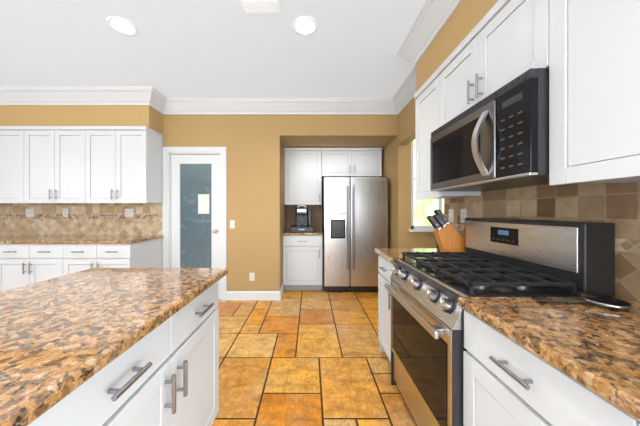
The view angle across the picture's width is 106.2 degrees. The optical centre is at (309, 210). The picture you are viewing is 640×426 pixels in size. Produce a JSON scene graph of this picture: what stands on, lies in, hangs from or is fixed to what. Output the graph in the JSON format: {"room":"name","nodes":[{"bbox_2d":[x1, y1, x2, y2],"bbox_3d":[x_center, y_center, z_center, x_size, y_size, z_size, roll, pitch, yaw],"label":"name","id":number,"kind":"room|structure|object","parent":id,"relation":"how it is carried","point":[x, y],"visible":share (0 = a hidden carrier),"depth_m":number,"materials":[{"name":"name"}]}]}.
{"room":"kitchen","nodes":[
{"label":"kitchen","id":0,"kind":"room"},
{"bbox_2d":[0,0,425,97],"bbox_3d":[-1.975,-1.590,0.875,6.690,0.100,7.190,0,0,0],"label":"ceiling","id":1,"kind":"structure","parent":0,"point":[212,49],"depth_m":2.26,"materials":[{"name":"white paint"}]},
{"bbox_2d":[106,16,137,35],"bbox_3d":[-1.560,-1.536,2.000,0.210,0.008,0.210,0,0,0],"label":"recessed light","id":2,"kind":"object","parent":1,"relation":"in","point":[122,26],"visible":1,"depth_m":1.99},
{"bbox_2d":[240,0,279,13],"bbox_3d":[-0.370,-1.534,1.800,0.280,0.010,0.140,0,0,0],"label":"ceiling vent","id":3,"kind":"object","parent":1,"relation":"in","point":[260,7],"visible":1,"depth_m":1.79,"materials":[{"name":"white metal"}]},
{"bbox_2d":[293,16,317,35],"bbox_3d":[-0.040,-1.536,2.000,0.210,0.008,0.210,0,0,0],"label":"recessed light","id":4,"kind":"object","parent":1,"relation":"in","point":[305,25],"visible":1,"depth_m":1.99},
{"bbox_2d":[215,290,399,425],"bbox_3d":[-1.975,1.292,0.875,6.690,0.055,7.190,0,0,0],"label":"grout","id":5,"kind":"structure","parent":0,"point":[320,393],"depth_m":2.06,"materials":[{"name":"concrete"}]},
{"bbox_2d":[212,282,415,425],"bbox_3d":[-1.851,1.266,0.953,6.686,0.012,7.092,0,0,0],"label":"floor","id":6,"kind":"structure","parent":5,"relation":"on","point":[349,389],"depth_m":1.97,"materials":[{"name":"tile"}]},
{"bbox_2d":[0,243,67,291],"bbox_3d":[-3.251,0.820,3.087,0.902,0.880,0.617,0,0,0],"label":"base cabinet","id":7,"kind":"object","parent":6,"relation":"on","point":[25,260],"depth_m":2.78,"materials":[{"name":"white wood"}]},
{"bbox_2d":[0,235,163,242],"bbox_3d":[-3.630,0.360,3.076,3.134,0.039,0.622,0,0,0],"label":"countertop","id":8,"kind":"structure","parent":7,"relation":"on","point":[3,238],"depth_m":2.97,"materials":[{"name":"brown stone"}]},
{"bbox_2d":[68,239,161,273],"bbox_3d":[-2.503,0.820,3.087,0.841,0.880,0.617,0,0,0],"label":"base cabinet","id":9,"kind":"object","parent":6,"relation":"on","point":[81,256],"depth_m":2.78,"materials":[{"name":"white wood"}]},
{"bbox_2d":[24,272,227,425],"bbox_3d":[-0.877,0.820,-0.091,0.786,0.880,3.018,0,0,0],"label":"kitchen island","id":10,"kind":"object","parent":6,"relation":"on","point":[170,376],"depth_m":0.85,"materials":[{"name":"white wood"}]},
{"bbox_2d":[0,268,227,425],"bbox_3d":[-0.900,0.360,-0.092,0.820,0.040,3.076,0,0,0],"label":"island countertop","id":11,"kind":"structure","parent":10,"relation":"on","point":[56,332],"depth_m":0.74,"materials":[{"name":"brown stone"}]},
{"bbox_2d":[283,230,322,289],"bbox_3d":[-0.115,0.800,4.018,0.623,0.920,0.644,0,0,0],"label":"base cabinet","id":12,"kind":"object","parent":6,"relation":"on","point":[302,260],"visible":0.98,"depth_m":3.74,"materials":[{"name":"white wood"}]},
{"bbox_2d":[290,205,312,231],"bbox_3d":[-0.135,0.117,4.014,0.380,0.446,0.352,0,0,0],"label":"coffee maker","id":13,"kind":"object","parent":12,"relation":"on","point":[303,220],"visible":1,"depth_m":3.91,"materials":[{"name":"black plastic"}]},
{"bbox_2d":[322,177,387,290],"bbox_3d":[0.705,0.371,3.958,0.982,1.778,0.745,0,0,0],"label":"fridge","id":14,"kind":"object","parent":6,"relation":"on","point":[355,222],"visible":0.96,"depth_m":3.66,"materials":[{"name":"grey metal"}]},
{"bbox_2d":[378,256,397,361],"bbox_3d":[0.927,0.820,1.947,0.634,0.880,0.442,0,0,0],"label":"base cabinet","id":15,"kind":"object","parent":6,"relation":"on","point":[384,269],"depth_m":1.97,"materials":[{"name":"white wood"}]},
{"bbox_2d":[375,248,439,263],"bbox_3d":[0.912,0.360,1.958,0.650,0.039,0.466,0,0,0],"label":"countertop","id":16,"kind":"structure","parent":15,"relation":"on","point":[388,254],"depth_m":2.01,"materials":[{"name":"brown stone"}]},
{"bbox_2d":[426,209,464,251],"bbox_3d":[1.066,0.163,1.853,0.293,0.353,0.121,0,0,12],"label":"knife block","id":17,"kind":"object","parent":16,"relation":"on","point":[449,238],"visible":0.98,"depth_m":1.80,"materials":[{"name":"brown wood"}]},
{"bbox_2d":[384,218,614,425],"bbox_3d":[0.875,0.654,1.342,0.710,1.212,0.754,0,0,0],"label":"range","id":18,"kind":"object","parent":6,"relation":"on","point":[499,257],"visible":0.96,"depth_m":1.13,"materials":[{"name":"grey metal"}]},
{"bbox_2d":[463,312,638,425],"bbox_3d":[0.927,0.820,0.419,0.634,0.880,1.078,0,0,0],"label":"base cabinet","id":19,"kind":"object","parent":6,"relation":"on","point":[528,361],"depth_m":0.71,"materials":[{"name":"white wood"}]},
{"bbox_2d":[458,297,639,425],"bbox_3d":[0.912,0.360,-0.820,0.650,0.039,3.556,0,0,0],"label":"countertop","id":20,"kind":"structure","parent":19,"relation":"on","point":[597,348],"depth_m":0.65,"materials":[{"name":"brown stone"}]},
{"bbox_2d":[531,292,632,309],"bbox_3d":[0.977,0.329,0.872,0.285,0.020,0.147,0,0,0],"label":"spoon rest","id":21,"kind":"object","parent":20,"relation":"on","point":[603,301],"visible":0.98,"depth_m":0.88,"materials":[{"name":"metal"}]},
{"bbox_2d":[0,0,639,301],"bbox_3d":[-1.975,-0.140,0.875,6.690,2.800,7.190,0,0,0],"label":"wall","id":22,"kind":"structure","parent":0,"point":[255,145],"depth_m":3.40,"materials":[{"name":"paint"}]},
{"bbox_2d":[0,126,47,202],"bbox_3d":[-4.030,-0.594,3.224,0.903,0.968,0.342,0,0,0],"label":"upper cabinet","id":23,"kind":"object","parent":22,"relation":"attached to","point":[13,139],"depth_m":3.06,"materials":[{"name":"white wood"}]},
{"bbox_2d":[28,126,103,202],"bbox_3d":[-3.251,-0.594,3.224,0.902,0.968,0.342,0,0,0],"label":"upper cabinet","id":24,"kind":"object","parent":22,"relation":"attached to","point":[80,164],"depth_m":3.06,"materials":[{"name":"white wood"}]},
{"bbox_2d":[0,86,159,107],"bbox_3d":[-3.573,-1.452,3.033,3.255,0.175,0.135,0,0,0],"label":"crown molding","id":25,"kind":"structure","parent":22,"relation":"attached to","point":[9,95],"depth_m":3.02,"materials":[{"name":"white wood"}]},
{"bbox_2d":[0,203,161,234],"bbox_3d":[-3.639,0.115,3.394,3.120,0.450,0.011,0,0,0],"label":"backsplash","id":26,"kind":"structure","parent":22,"relation":"attached to","point":[83,218],"depth_m":3.39,"materials":[{"name":"beige tile"}]},
{"bbox_2d":[26,209,33,216],"bbox_3d":[-3.950,0.025,3.381,0.115,0.114,0.014,0,0,0],"label":"outlet","id":27,"kind":"object","parent":26,"relation":"attached to","point":[29,212],"visible":1,"depth_m":3.38,"materials":[{"name":"white plastic"}]},
{"bbox_2d":[63,209,67,216],"bbox_3d":[-3.450,0.025,3.383,0.070,0.114,0.010,0,0,0],"label":"outlet","id":28,"kind":"object","parent":26,"relation":"attached to","point":[65,212],"visible":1,"depth_m":3.38,"materials":[{"name":"white plastic"}]},
{"bbox_2d":[125,209,132,216],"bbox_3d":[-2.550,0.025,3.383,0.115,0.114,0.010,0,0,0],"label":"outlet","id":29,"kind":"object","parent":26,"relation":"attached to","point":[128,212],"visible":1,"depth_m":3.38,"materials":[{"name":"white plastic"}]},
{"bbox_2d":[88,126,162,202],"bbox_3d":[-2.504,-0.594,3.224,0.841,0.968,0.342,0,0,0],"label":"upper cabinet","id":30,"kind":"object","parent":22,"relation":"attached to","point":[125,162],"depth_m":3.06,"materials":[{"name":"white wood"}]},
{"bbox_2d":[162,147,226,300],"bbox_3d":[-1.630,0.177,3.447,0.900,2.165,0.146,0,0,0],"label":"door frame","id":31,"kind":"structure","parent":22,"relation":"attached to","point":[167,152],"depth_m":3.38,"materials":[{"name":"white wood"}]},
{"bbox_2d":[171,155,219,298],"bbox_3d":[-1.630,0.225,3.405,0.700,2.058,0.110,0,0,0],"label":"pantry door","id":32,"kind":"structure","parent":22,"relation":"in","point":[195,211],"depth_m":3.43,"materials":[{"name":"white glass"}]},
{"bbox_2d":[230,220,234,227],"bbox_3d":[-1.100,0.190,3.393,0.070,0.114,0.014,0,0,0],"label":"light switch","id":33,"kind":"object","parent":22,"relation":"attached to","point":[232,223],"visible":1,"depth_m":3.39,"materials":[{"name":"white plastic"}]},
{"bbox_2d":[250,273,254,280],"bbox_3d":[-0.820,0.930,3.395,0.070,0.114,0.010,0,0,0],"label":"outlet","id":34,"kind":"object","parent":22,"relation":"attached to","point":[252,276],"visible":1,"depth_m":3.39,"materials":[{"name":"white plastic"}]},
{"bbox_2d":[226,284,282,299],"bbox_3d":[-0.797,1.198,3.562,0.766,0.125,0.356,0,0,0],"label":"baseboard","id":35,"kind":"structure","parent":22,"relation":"attached to","point":[253,295],"depth_m":3.38,"materials":[{"name":"white wood"}]},
{"bbox_2d":[154,96,399,114],"bbox_3d":[-0.415,-1.452,3.325,3.330,0.175,0.150,0,0,0],"label":"crown molding","id":36,"kind":"structure","parent":22,"relation":"attached to","point":[168,106],"depth_m":3.33,"materials":[{"name":"white wood"}]},
{"bbox_2d":[286,205,319,229],"bbox_3d":[-0.117,0.112,4.345,0.624,0.455,0.009,0,0,0],"label":"backsplash","id":37,"kind":"structure","parent":22,"relation":"attached to","point":[290,209],"depth_m":4.34,"materials":[{"name":"brown tile"}]},
{"bbox_2d":[284,148,381,204],"bbox_3d":[0.387,-0.580,4.156,1.628,0.951,0.368,0,0,0],"label":"upper cabinet","id":38,"kind":"object","parent":22,"relation":"attached to","point":[307,170],"visible":1,"depth_m":4.01,"materials":[{"name":"white wood"}]},
{"bbox_2d":[392,76,415,111],"bbox_3d":[1.175,-1.452,2.735,0.150,0.175,1.030,0,0,0],"label":"crown molding","id":39,"kind":"structure","parent":22,"relation":"attached to","point":[405,93],"depth_m":2.99,"materials":[{"name":"white wood"}]},
{"bbox_2d":[397,0,461,75],"bbox_3d":[0.930,-1.452,-0.122,0.160,0.175,4.955,0,0,0],"label":"crown molding","id":40,"kind":"structure","parent":22,"relation":"attached to","point":[433,17],"depth_m":1.90,"materials":[{"name":"white wood"}]},
{"bbox_2d":[414,69,481,199],"bbox_3d":[1.092,-0.574,1.941,0.308,0.928,0.398,0,0,0],"label":"upper cabinet","id":41,"kind":"object","parent":22,"relation":"attached to","point":[426,98],"depth_m":1.95,"materials":[{"name":"white wood"}]},
{"bbox_2d":[438,0,541,127],"bbox_3d":[1.092,-0.810,1.343,0.308,0.456,0.798,0,0,0],"label":"upper cabinet","id":42,"kind":"object","parent":22,"relation":"attached to","point":[506,43],"depth_m":1.24,"materials":[{"name":"white wood"}]},
{"bbox_2d":[430,68,548,190],"bbox_3d":[1.023,-0.354,1.343,0.430,0.424,0.785,0,0,0],"label":"microwave","id":43,"kind":"object","parent":42,"relation":"attached to","point":[497,139],"visible":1,"depth_m":1.13,"materials":[{"name":"black metal"}]},
{"bbox_2d":[444,182,639,300],"bbox_3d":[1.243,0.100,-0.190,0.011,0.480,4.820,0,0,0],"label":"backsplash","id":44,"kind":"structure","parent":22,"relation":"attached to","point":[617,205],"depth_m":1.09,"materials":[{"name":"beige tile"}]},
{"bbox_2d":[449,209,453,221],"bbox_3d":[1.231,0.040,2.100,0.014,0.114,0.070,0,0,0],"label":"outlet","id":45,"kind":"object","parent":44,"relation":"attached to","point":[451,215],"visible":0.96,"depth_m":2.09,"materials":[{"name":"white plastic"}]},
{"bbox_2d":[461,209,466,222],"bbox_3d":[1.233,0.040,1.930,0.010,0.114,0.070,0,0,0],"label":"outlet","id":46,"kind":"object","parent":44,"relation":"attached to","point":[463,214],"visible":0.92,"depth_m":1.92,"materials":[{"name":"white plastic"}]},
{"bbox_2d":[542,0,639,184],"bbox_3d":[1.092,-0.574,0.407,0.308,0.928,1.073,0,0,0],"label":"upper cabinet","id":47,"kind":"object","parent":22,"relation":"attached to","point":[586,53],"depth_m":0.80,"materials":[{"name":"white wood"}]},
{"label":"outside","id":48,"kind":"structure","parent":0,"visible":0},
{"bbox_2d":[407,139,443,247],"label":"window","id":49,"kind":"structure","parent":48,"point":[420,231],"depth_m":3.43,"materials":[{"name":"glass"}]}
]}

